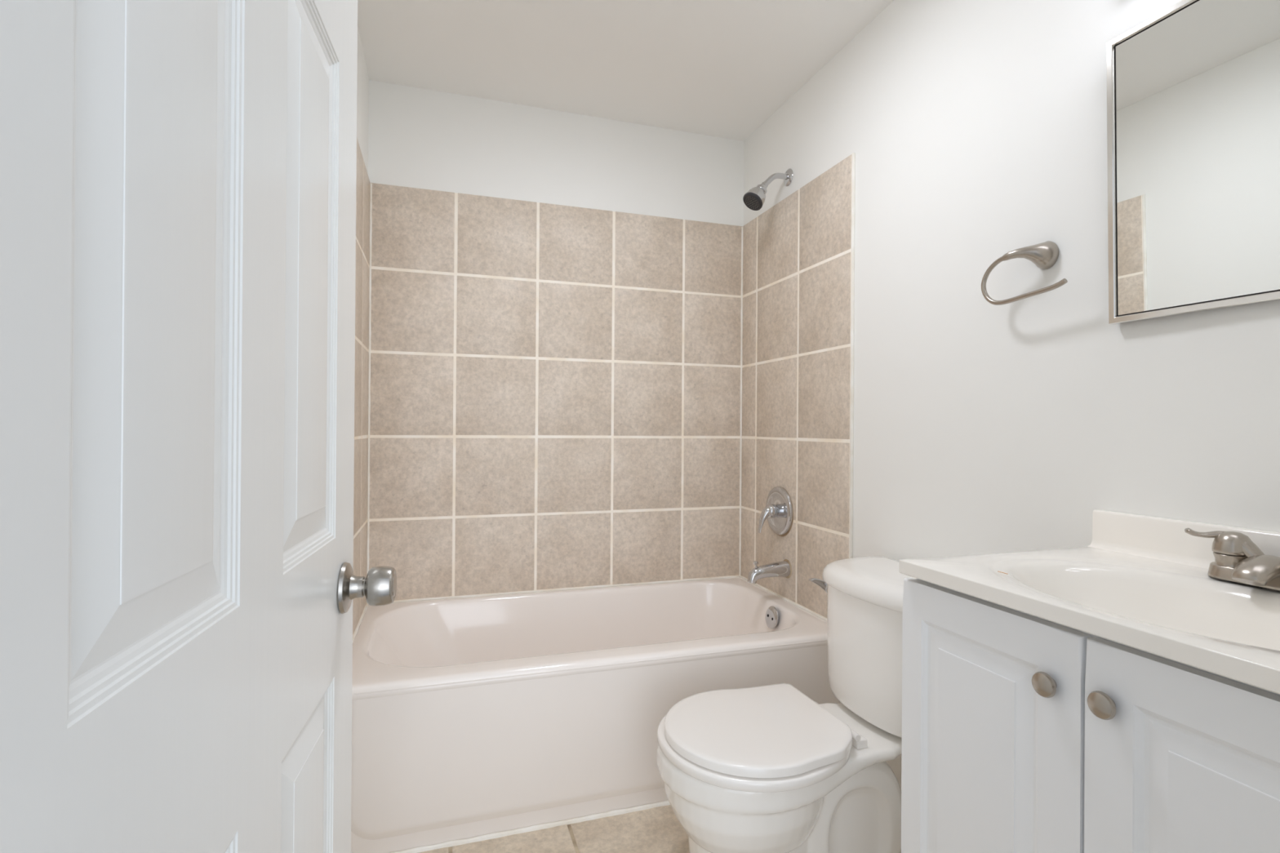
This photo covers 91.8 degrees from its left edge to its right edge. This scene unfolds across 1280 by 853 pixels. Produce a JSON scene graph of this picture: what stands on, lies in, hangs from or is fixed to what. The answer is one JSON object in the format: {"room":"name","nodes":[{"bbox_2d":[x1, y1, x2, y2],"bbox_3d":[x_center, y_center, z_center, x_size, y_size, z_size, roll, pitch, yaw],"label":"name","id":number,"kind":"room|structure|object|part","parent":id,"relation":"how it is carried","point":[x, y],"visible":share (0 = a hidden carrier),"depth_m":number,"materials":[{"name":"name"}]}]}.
{"room":"bathroom","nodes":[
{"label":"bathroom","id":0,"kind":"room"},
{"bbox_2d":[352,26,369,635],"bbox_3d":[-0.688,-0.142,1.144,0.108,2.455,2.335,0,0,-18],"label":"wall","id":1,"kind":"structure","parent":0,"point":[362,181],"depth_m":2.06,"materials":[{"name":"white paint"}]},
{"bbox_2d":[366,182,372,603],"bbox_3d":[-0.988,-0.121,2.264,0.011,1.532,0.012,0,0,-18],"label":"trim","id":2,"kind":"structure","parent":1,"relation":"attached to","point":[371,184],"depth_m":2.26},
{"bbox_2d":[419,804,688,852],"bbox_3d":[0.058,1.121,1.436,1.724,0.060,2.435,0,0,-18],"label":"floor","id":3,"kind":"structure","parent":0,"point":[656,829],"depth_m":1.64,"materials":[{"name":"tile"}]},
{"bbox_2d":[351,577,841,852],"bbox_3d":[-0.160,0.872,2.121,1.505,0.438,0.778,0,0,-18],"label":"bathtub","id":4,"kind":"object","parent":3,"relation":"on","point":[472,717],"visible":0.77,"depth_m":1.74,"materials":[{"name":"white ceramic"}]},
{"bbox_2d":[388,800,670,852],"bbox_3d":[-0.045,1.091,1.757,1.505,0.020,0.020,0,0,-18],"label":"trim","id":5,"kind":"structure","parent":4,"relation":"attached to","point":[568,821],"depth_m":1.67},
{"bbox_2d":[351,577,827,702],"bbox_3d":[-0.160,0.831,2.121,1.505,0.356,0.778,0,0,-18],"label":"basin","id":6,"kind":"object","parent":4,"relation":"in","point":[668,642],"depth_m":2.07,"materials":[{"name":"white ceramic"}]},
{"bbox_3d":[0.485,0.700,2.276,0.028,0.079,0.081,0,0,-18],"label":"overflow plate","id":7,"kind":"part","parent":4,"relation":"part of","materials":[{"name":"silver metal"}]},
{"bbox_2d":[657,555,915,852],"bbox_3d":[0.407,0.735,1.536,0.768,0.718,0.466,0,0,-18],"label":"toilet","id":8,"kind":"object","parent":3,"relation":"on","point":[769,768],"visible":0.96,"depth_m":1.44,"materials":[{"name":"porcelain"},{"name":"plastic"},{"name":"metal"}]},
{"bbox_3d":[0.260,0.730,1.461,0.435,0.022,0.412,0,0,-18],"label":"seat","id":9,"kind":"part","parent":8,"relation":"part of","materials":[{"name":"white plastic"}]},
{"bbox_3d":[0.265,0.704,1.456,0.418,0.024,0.386,0,0,-18],"label":"lid","id":10,"kind":"part","parent":8,"relation":"part of","materials":[{"name":"white plastic"}]},
{"bbox_3d":[0.393,0.919,1.507,0.726,0.350,0.373,0,0,-18],"label":"bowl","id":11,"kind":"part","parent":8,"relation":"part of","materials":[{"name":"white ceramic"}]},
{"bbox_3d":[0.537,0.465,1.803,0.087,0.050,0.036,0,0,-18],"label":"flush lever","id":12,"kind":"part","parent":8,"relation":"part of","materials":[{"name":"silver metal"}]},
{"bbox_3d":[0.655,0.584,1.606,0.246,0.304,0.426,0,0,-18],"label":"tank","id":13,"kind":"part","parent":8,"relation":"part of","materials":[{"name":"white ceramic"}]},
{"bbox_3d":[0.653,0.404,1.606,0.260,0.052,0.449,0,0,-18],"label":"tank lid","id":14,"kind":"part","parent":8,"relation":"part of","materials":[{"name":"white ceramic"}]},
{"bbox_2d":[901,577,1279,852],"bbox_3d":[0.779,0.679,0.871,0.492,0.833,0.642,0,0,-18],"label":"vanity cabinet","id":15,"kind":"object","parent":3,"relation":"on","point":[1022,732],"visible":1,"depth_m":0.82,"materials":[{"name":"white wood"}]},
{"bbox_3d":[0.525,0.630,0.957,0.018,0.718,0.324,0,0,-18],"label":"door","id":16,"kind":"part","parent":15,"relation":"part of","materials":[{"name":"white wood"}]},
{"bbox_3d":[0.546,0.347,0.836,0.021,0.033,0.033,0,0,-18],"label":"knob","id":17,"kind":"part","parent":15,"relation":"part of","materials":[{"name":"silver metal"}]},
{"bbox_2d":[898,509,1279,694],"bbox_3d":[0.790,0.267,0.866,0.489,0.202,0.645,0,0,-18],"label":"countertop","id":18,"kind":"structure","parent":15,"relation":"on","point":[1142,582],"depth_m":0.99,"materials":[{"name":"white stone"}]},
{"bbox_2d":[1184,528,1279,591],"bbox_3d":[0.931,0.202,0.923,0.101,0.075,0.207,0,0,-18],"label":"sink faucet","id":19,"kind":"object","parent":18,"relation":"on","point":[1237,559],"visible":1,"depth_m":0.95,"materials":[{"name":"silver metal"}]},
{"bbox_3d":[0.929,0.192,0.979,0.050,0.054,0.105,0,0,-37],"label":"lever handle","id":20,"kind":"part","parent":19,"relation":"part of","materials":[{"name":"silver metal"}]},
{"bbox_3d":[0.932,0.209,0.975,0.047,0.018,0.047,0,0,-18],"label":"handle","id":21,"kind":"part","parent":19,"relation":"part of","materials":[{"name":"silver metal"}]},
{"bbox_3d":[0.949,0.228,0.929,0.058,0.021,0.161,0,0,-18],"label":"plate","id":22,"kind":"part","parent":19,"relation":"part of","materials":[{"name":"silver metal"}]},
{"bbox_3d":[0.931,0.216,0.923,0.101,0.048,0.066,0,0,-18],"label":"spout","id":23,"kind":"part","parent":19,"relation":"part of","materials":[{"name":"silver metal"}]},
{"bbox_3d":[0.570,0.343,0.763,0.021,0.033,0.033,0,0,-18],"label":"knob","id":24,"kind":"part","parent":15,"relation":"part of","materials":[{"name":"silver metal"}]},
{"bbox_3d":[0.624,0.630,0.648,0.018,0.718,0.312,0,0,-18],"label":"door","id":25,"kind":"part","parent":15,"relation":"part of","materials":[{"name":"white wood"}]},
{"bbox_2d":[368,80,743,600],"bbox_3d":[-0.289,-0.137,2.546,1.724,2.455,0.108,0,0,-18],"label":"wall","id":26,"kind":"structure","parent":0,"point":[556,310],"depth_m":2.47,"materials":[{"name":"beige tile"}]},
{"bbox_2d":[352,575,826,642],"bbox_3d":[-0.173,0.652,2.165,1.515,0.010,0.695,0,0,-18],"label":"trim","id":27,"kind":"structure","parent":26,"relation":"attached to","point":[740,576],"depth_m":2.42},
{"bbox_2d":[357,0,893,141],"bbox_3d":[0.075,-1.314,1.440,1.524,0.100,2.235,0,0,-18],"label":"ceiling","id":28,"kind":"structure","parent":0,"point":[722,68],"depth_m":2.09,"materials":[{"name":"white paint"}]},
{"bbox_2d":[741,0,1279,790],"bbox_3d":[0.851,-0.130,1.637,0.108,2.455,2.335,0,0,-18],"label":"wall","id":29,"kind":"structure","parent":0,"point":[975,130],"depth_m":1.58,"materials":[{"name":"white paint"}]},
{"bbox_2d":[738,226,743,576],"bbox_3d":[0.445,-0.110,2.723,0.010,1.532,0.012,0,0,-18],"label":"trim","id":30,"kind":"structure","parent":29,"relation":"attached to","point":[742,228],"depth_m":2.72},
{"bbox_2d":[742,168,792,210],"bbox_3d":[0.482,-0.902,2.344,0.192,0.173,0.081,0,0,-18],"label":"shower","id":31,"kind":"object","parent":29,"relation":"attached to","point":[754,198],"visible":1,"depth_m":2.33,"materials":[{"name":"silver metal"}]},
{"bbox_3d":[0.516,-0.935,2.364,0.116,0.066,0.021,0,0,-18],"label":"shower arm","id":32,"kind":"part","parent":31,"relation":"part of","materials":[{"name":"silver metal"}]},
{"bbox_2d":[747,559,791,583],"bbox_3d":[0.480,0.543,2.333,0.165,0.081,0.072,0,0,-18],"label":"tub spout","id":33,"kind":"object","parent":29,"relation":"attached to","point":[784,568],"visible":1,"depth_m":2.31,"materials":[{"name":"silver metal"}]},
{"bbox_3d":[0.432,0.518,2.317,0.019,0.032,0.019,0,0,-18],"label":"diverter knob","id":34,"kind":"part","parent":33,"relation":"part of","materials":[{"name":"silver metal"}]},
{"bbox_2d":[757,486,793,536],"bbox_3d":[0.500,0.329,2.394,0.092,0.193,0.193,0,0,-18],"label":"shower valve","id":35,"kind":"object","parent":29,"relation":"attached to","point":[778,510],"visible":1,"depth_m":2.38,"materials":[{"name":"silver metal"}]},
{"bbox_3d":[0.496,0.354,2.392,0.082,0.110,0.054,0,0,-18],"label":"lever handle","id":36,"kind":"part","parent":35,"relation":"part of","materials":[{"name":"silver metal"}]},
{"bbox_2d":[848,152,855,558],"bbox_3d":[0.682,-0.112,1.997,0.009,1.537,0.008,0,0,-18],"label":"trim","id":37,"kind":"structure","parent":29,"relation":"attached to","point":[853,159],"depth_m":1.99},
{"bbox_2d":[981,240,1067,305],"bbox_3d":[0.857,-0.340,1.363,0.067,0.132,0.207,0,0,-18],"label":"towel ring","id":38,"kind":"object","parent":29,"relation":"attached to","point":[1045,255],"visible":1,"depth_m":1.35,"materials":[{"name":"silver metal"}]},
{"bbox_3d":[0.858,-0.375,1.365,0.099,0.061,0.052,0,0,12],"label":"mounting post","id":39,"kind":"part","parent":38,"relation":"part of","materials":[{"name":"silver metal"}]},
{"bbox_2d":[1085,509,1279,568],"bbox_3d":[1.004,0.203,0.934,0.040,0.072,0.644,0,0,-18],"label":"backsplash","id":40,"kind":"structure","parent":29,"relation":"attached to","point":[1163,539],"depth_m":1.12,"materials":[{"name":"white ceramic"}]},
{"bbox_2d":[1106,0,1279,324],"bbox_3d":[1.019,-0.474,0.930,0.034,0.548,0.600,0,0,-19],"label":"wall mirror","id":41,"kind":"object","parent":29,"relation":"attached to","point":[1193,87],"visible":1,"depth_m":1.08,"materials":[{"name":"silver metal"}]},
{"bbox_3d":[0.423,-0.136,0.326,1.524,2.455,0.100,0,0,-18],"label":"wall","id":42,"kind":"structure","parent":0,"visible":0},
{"bbox_2d":[0,0,396,852],"bbox_3d":[-0.308,0.063,0.533,0.100,2.023,0.733,0,0,-13],"label":"door","id":43,"kind":"structure","parent":42,"relation":"in","point":[179,586],"depth_m":0.39,"materials":[{"name":"white paint"}]},
{"bbox_3d":[-0.382,0.214,0.827,0.027,0.067,0.067,0,0,-13],"label":"knob","id":44,"kind":"part","parent":43,"relation":"part of","materials":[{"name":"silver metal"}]},
{"bbox_3d":[-0.350,0.215,0.835,0.040,0.052,0.052,0,0,-18],"label":"knob","id":45,"kind":"part","parent":43,"relation":"part of","materials":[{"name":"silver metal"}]}
]}

